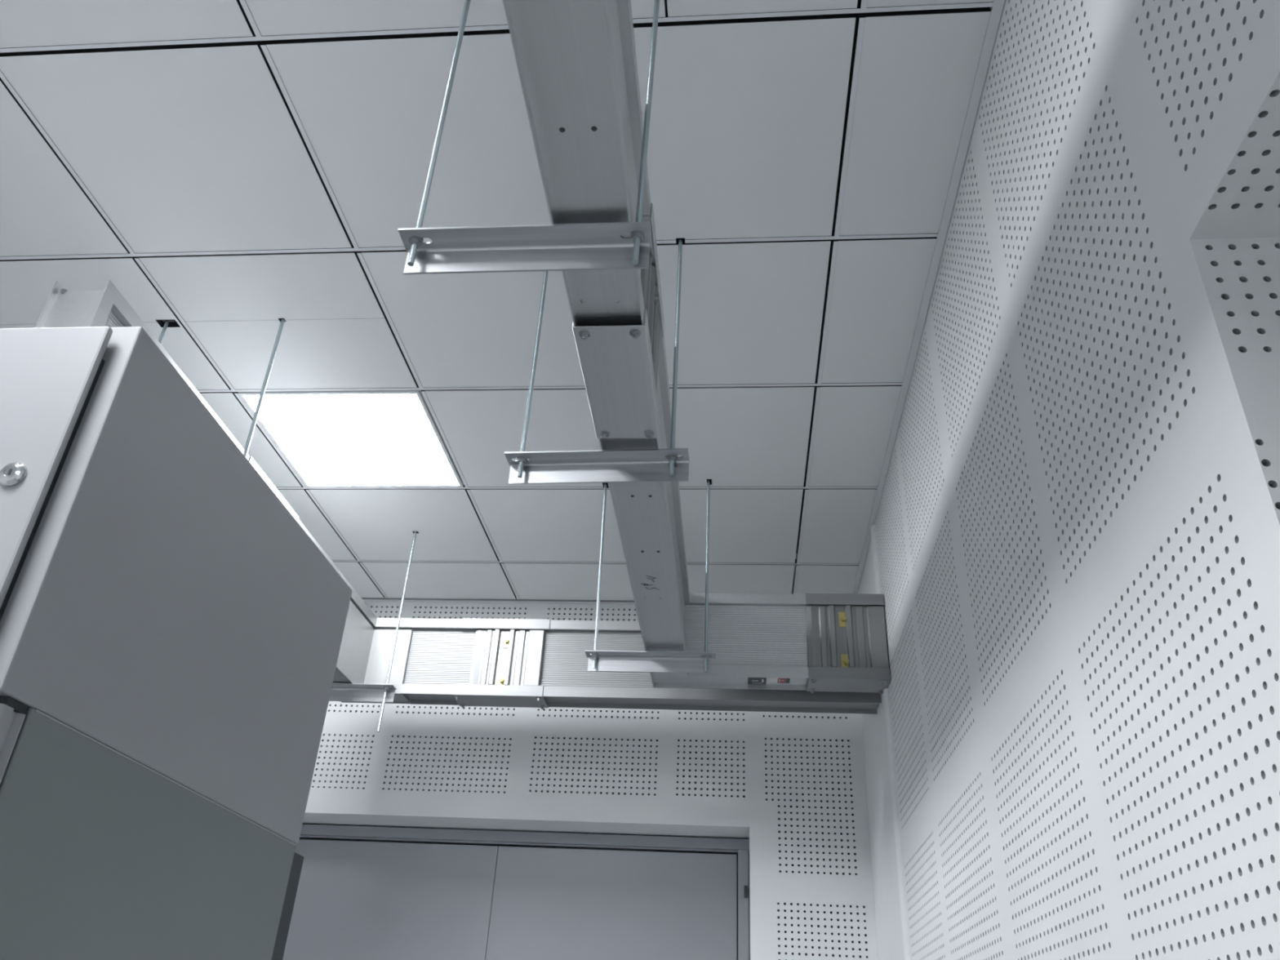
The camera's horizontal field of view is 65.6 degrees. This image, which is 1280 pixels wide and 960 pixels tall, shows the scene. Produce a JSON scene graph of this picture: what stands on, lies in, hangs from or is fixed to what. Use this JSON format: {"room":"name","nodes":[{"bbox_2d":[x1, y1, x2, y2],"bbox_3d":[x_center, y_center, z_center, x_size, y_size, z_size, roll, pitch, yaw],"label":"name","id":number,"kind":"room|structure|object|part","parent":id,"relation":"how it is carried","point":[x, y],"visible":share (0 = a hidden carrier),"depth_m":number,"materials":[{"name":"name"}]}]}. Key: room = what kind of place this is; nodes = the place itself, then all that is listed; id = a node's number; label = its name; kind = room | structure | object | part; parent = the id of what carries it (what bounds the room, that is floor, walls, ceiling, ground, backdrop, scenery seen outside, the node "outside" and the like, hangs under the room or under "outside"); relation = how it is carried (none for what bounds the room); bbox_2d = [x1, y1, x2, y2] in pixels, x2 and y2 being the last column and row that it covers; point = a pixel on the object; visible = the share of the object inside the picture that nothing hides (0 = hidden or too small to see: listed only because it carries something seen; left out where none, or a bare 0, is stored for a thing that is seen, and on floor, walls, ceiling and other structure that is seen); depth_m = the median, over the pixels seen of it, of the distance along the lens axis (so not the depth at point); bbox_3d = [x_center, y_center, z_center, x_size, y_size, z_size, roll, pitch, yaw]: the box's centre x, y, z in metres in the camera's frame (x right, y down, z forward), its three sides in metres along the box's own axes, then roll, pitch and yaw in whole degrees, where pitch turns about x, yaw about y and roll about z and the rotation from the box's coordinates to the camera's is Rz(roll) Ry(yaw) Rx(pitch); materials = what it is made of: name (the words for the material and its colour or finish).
{"room":"electrical room","nodes":[
{"label":"electrical room","id":0,"kind":"room"},
{"bbox_2d":[0,0,993,600],"bbox_3d":[-1.166,-1.549,1.282,3.770,0.351,8.200,0,-31,6],"label":"ceiling","id":1,"kind":"structure","parent":0,"point":[234,169],"depth_m":2.45,"materials":[{"name":"paint"}]},
{"bbox_2d":[158,319,169,344],"bbox_3d":[-1.350,-0.253,2.703,0.026,0.950,0.023,0,-31,6],"label":"rod","id":2,"kind":"object","parent":1,"relation":"hanging from","point":[166,322],"visible":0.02,"depth_m":2.80,"materials":[{"name":"silver metal"}]},
{"bbox_2d":[243,318,284,457],"bbox_3d":[-1.006,-0.254,2.669,0.026,0.950,0.023,0,-31,6],"label":"rod","id":3,"kind":"object","parent":1,"relation":"hanging from","point":[282,321],"visible":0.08,"depth_m":2.66,"materials":[{"name":"silver metal"}]},
{"bbox_2d":[237,390,463,487],"bbox_3d":[-0.943,-0.136,3.332,0.581,0.032,0.581,0,-31,6],"label":"recessed light","id":4,"kind":"object","parent":1,"relation":"in","point":[372,438],"visible":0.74,"depth_m":3.29,"materials":[{"name":"plastic"}]},
{"bbox_2d":[377,531,417,732],"bbox_3d":[-0.891,0.435,3.738,0.023,1.035,0.023,0,-31,6],"label":"rod","id":5,"kind":"object","parent":1,"relation":"hanging from","point":[385,688],"visible":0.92,"depth_m":3.65,"materials":[{"name":"silver metal"}]},
{"bbox_2d":[328,682,396,702],"bbox_3d":[-1.082,0.760,3.561,0.408,0.052,0.050,0,-31,6],"label":"bracket","id":6,"kind":"object","parent":5,"relation":"hanging from","point":[340,691],"visible":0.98,"depth_m":3.57,"materials":[{"name":"silver metal"}]},
{"bbox_2d":[407,0,471,266],"bbox_3d":[-0.342,-0.744,1.805,0.024,0.923,0.038,0,-31,6],"label":"rod","id":7,"kind":"object","parent":1,"relation":"hanging from","point":[415,242],"visible":1,"depth_m":1.71,"materials":[{"name":"silver metal"}]},
{"bbox_2d":[398,222,652,274],"bbox_3d":[-0.184,-0.367,1.573,0.403,0.052,0.050,0,-31,6],"label":"bracket","id":8,"kind":"object","parent":7,"relation":"hanging from","point":[593,246],"visible":0.98,"depth_m":1.58,"materials":[{"name":"silver metal"}]},
{"bbox_2d":[516,271,548,478],"bbox_3d":[-0.237,-0.402,2.376,0.023,0.920,0.023,0,-31,6],"label":"rod","id":9,"kind":"object","parent":1,"relation":"hanging from","point":[522,460],"visible":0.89,"depth_m":2.27,"materials":[{"name":"silver metal"}]},
{"bbox_2d":[504,448,689,484],"bbox_3d":[-0.094,-0.029,2.134,0.398,0.052,0.050,-1,-31,7],"label":"bracket","id":10,"kind":"object","parent":9,"relation":"hanging from","point":[628,465],"visible":0.94,"depth_m":2.15,"materials":[{"name":"silver metal"}]},
{"bbox_2d":[591,482,607,668],"bbox_3d":[-0.125,0.201,3.382,0.028,0.920,0.023,0,-31,6],"label":"rod","id":11,"kind":"object","parent":1,"relation":"hanging from","point":[594,655],"visible":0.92,"depth_m":3.30,"materials":[{"name":"silver metal"}]},
{"bbox_2d":[584,649,715,673],"bbox_3d":[0.032,0.575,3.141,0.413,0.052,0.050,0,-31,6],"label":"bracket","id":12,"kind":"object","parent":11,"relation":"hanging from","point":[606,660],"visible":0.99,"depth_m":3.15,"materials":[{"name":"silver metal"}]},
{"bbox_2d":[630,0,659,264],"bbox_3d":[0.017,-0.740,1.770,0.023,0.930,0.034,11,-31,-13],"label":"rod","id":13,"kind":"object","parent":1,"relation":"hanging from","point":[637,236],"visible":1,"depth_m":1.67,"materials":[{"name":"silver metal"}]},
{"bbox_2d":[666,238,682,475],"bbox_3d":[0.089,-0.406,2.341,0.023,0.915,0.023,0,-31,6],"label":"rod","id":14,"kind":"object","parent":1,"relation":"hanging from","point":[672,459],"visible":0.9,"depth_m":2.25,"materials":[{"name":"silver metal"}]},
{"bbox_2d":[702,479,710,671],"bbox_3d":[0.228,0.198,3.337,0.023,0.925,0.042,0,-31,6],"label":"rod","id":15,"kind":"object","parent":1,"relation":"hanging from","point":[705,657],"visible":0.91,"depth_m":3.26,"materials":[{"name":"silver metal"}]},
{"bbox_2d":[305,553,877,959],"bbox_3d":[-0.926,1.815,3.698,3.570,3.450,0.012,0,-31,6],"label":"wall","id":16,"kind":"structure","parent":0,"point":[811,766],"depth_m":3.99,"materials":[{"name":"paint"}]},
{"bbox_2d":[362,599,635,604],"bbox_3d":[-0.867,0.540,4.433,3.548,0.002,0.020,0,-31,6],"label":"trim","id":17,"kind":"structure","parent":16,"relation":"attached to","point":[364,600],"depth_m":4.41,"materials":[{"name":"paint"}]},
{"bbox_2d":[282,823,749,959],"bbox_3d":[-0.625,2.438,3.556,2.035,2.264,0.082,0,-31,6],"label":"door","id":18,"kind":"structure","parent":16,"relation":"in","point":[363,892],"depth_m":3.98,"materials":[{"name":"paint"}]},
{"bbox_2d":[302,786,775,959],"bbox_3d":[-0.629,2.352,3.515,2.235,2.370,0.300,0,-31,6],"label":"trim","id":19,"kind":"structure","parent":16,"relation":"attached to","point":[309,818],"depth_m":4.02,"materials":[{"name":"paint"}]},
{"bbox_2d":[855,0,1279,959],"bbox_3d":[0.536,-0.134,0.269,0.012,3.450,8.000,0,-31,6],"label":"wall","id":20,"kind":"structure","parent":0,"point":[1077,526],"depth_m":1.44,"materials":[{"name":"paint"}]},
{"bbox_2d":[502,0,890,694],"bbox_3d":[0.261,-0.505,1.631,0.795,0.316,4.304,0,-31,6],"label":"busbar trunking","id":21,"kind":"object","parent":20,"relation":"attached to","point":[576,60],"visible":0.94,"depth_m":1.94,"materials":[{"name":"metal"}]},
{"bbox_3d":[0.397,0.682,3.369,0.062,0.001,0.067,0,-31,6],"label":"rating plate","id":22,"kind":"part","parent":21,"relation":"part of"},
{"bbox_2d":[838,612,846,626],"bbox_3d":[0.692,0.474,3.376,0.031,0.054,0.003,0,-31,6],"label":"washer","id":23,"kind":"object","parent":21,"relation":"in","point":[842,615],"depth_m":3.37,"materials":[{"name":"yellow metal"}]},
{"bbox_2d":[840,653,848,666],"bbox_3d":[0.685,0.605,3.299,0.031,0.054,0.003,0,-31,6],"label":"washer","id":24,"kind":"object","parent":21,"relation":"in","point":[844,657],"depth_m":3.30,"materials":[{"name":"yellow metal"}]},
{"bbox_2d":[870,524,910,959],"bbox_3d":[0.776,1.548,2.835,0.014,3.196,0.048,0,-31,6],"label":"trim","id":25,"kind":"structure","parent":20,"relation":"attached to","point":[886,692],"depth_m":3.14,"materials":[{"name":"paint"}]},
{"bbox_2d":[852,0,1004,593],"bbox_3d":[0.582,-1.460,0.939,0.020,0.024,7.798,0,-31,6],"label":"trim","id":26,"kind":"structure","parent":20,"relation":"attached to","point":[997,6],"depth_m":2.40,"materials":[{"name":"paint"}]},
{"bbox_2d":[1189,237,1279,524],"bbox_3d":[1.254,0.710,0.465,1.400,2.270,0.012,0,-31,6],"label":"wall","id":27,"kind":"structure","parent":20,"relation":"attached to","point":[1240,277],"depth_m":1.04,"materials":[{"name":"paint"}]},
{"bbox_2d":[1189,72,1279,239],"bbox_3d":[1.255,-0.600,0.496,1.400,0.012,1.274,0,-31,6],"label":"wall","id":28,"kind":"structure","parent":0,"point":[1245,203],"depth_m":1.04,"materials":[{"name":"paint"}]},
{"bbox_3d":[-0.636,1.393,-0.529,5.370,0.100,8.400,0,-31,6],"label":"floor","id":29,"kind":"structure","parent":0,"visible":0},
{"bbox_2d":[0,326,352,959],"bbox_3d":[-1.107,1.004,1.216,0.801,2.300,0.958,0,-31,6],"label":"tall cabinet","id":30,"kind":"object","parent":29,"relation":"on","point":[171,633],"visible":1,"depth_m":1.37,"materials":[{"name":"silver metal"}]},
{"bbox_3d":[-1.153,0.987,0.748,0.794,1.686,0.042,0,-31,6],"label":"door","id":31,"kind":"part","parent":30,"relation":"part of","materials":[{"name":"grey metal"}]},
{"bbox_3d":[-1.103,0.005,1.271,0.741,0.494,0.012,0,-31,6],"label":"door","id":32,"kind":"part","parent":30,"relation":"part of","materials":[{"name":"white metal"}]},
{"bbox_3d":[-1.082,1.440,1.482,0.798,1.704,0.052,0,-31,6],"label":"post","id":33,"kind":"part","parent":30,"relation":"part of","materials":[{"name":"metal"}]},
{"bbox_2d":[35,280,881,714],"bbox_3d":[-0.227,0.321,2.807,1.996,0.574,2.015,0,-31,6],"label":"busbar trunking","id":34,"kind":"object","parent":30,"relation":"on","point":[542,664],"visible":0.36,"depth_m":3.63,"materials":[{"name":"metal"}]},
{"bbox_2d":[497,672,505,684],"bbox_3d":[-0.502,0.730,3.624,0.031,0.054,0.003,0,-31,6],"label":"washer","id":35,"kind":"object","parent":34,"relation":"in","point":[501,676],"depth_m":3.62,"materials":[{"name":"yellow metal"}]},
{"bbox_2d":[502,634,509,648],"bbox_3d":[-0.495,0.600,3.702,0.031,0.054,0.003,0,-31,6],"label":"washer","id":36,"kind":"object","parent":34,"relation":"in","point":[505,637],"depth_m":3.69,"materials":[{"name":"yellow metal"}]}
]}

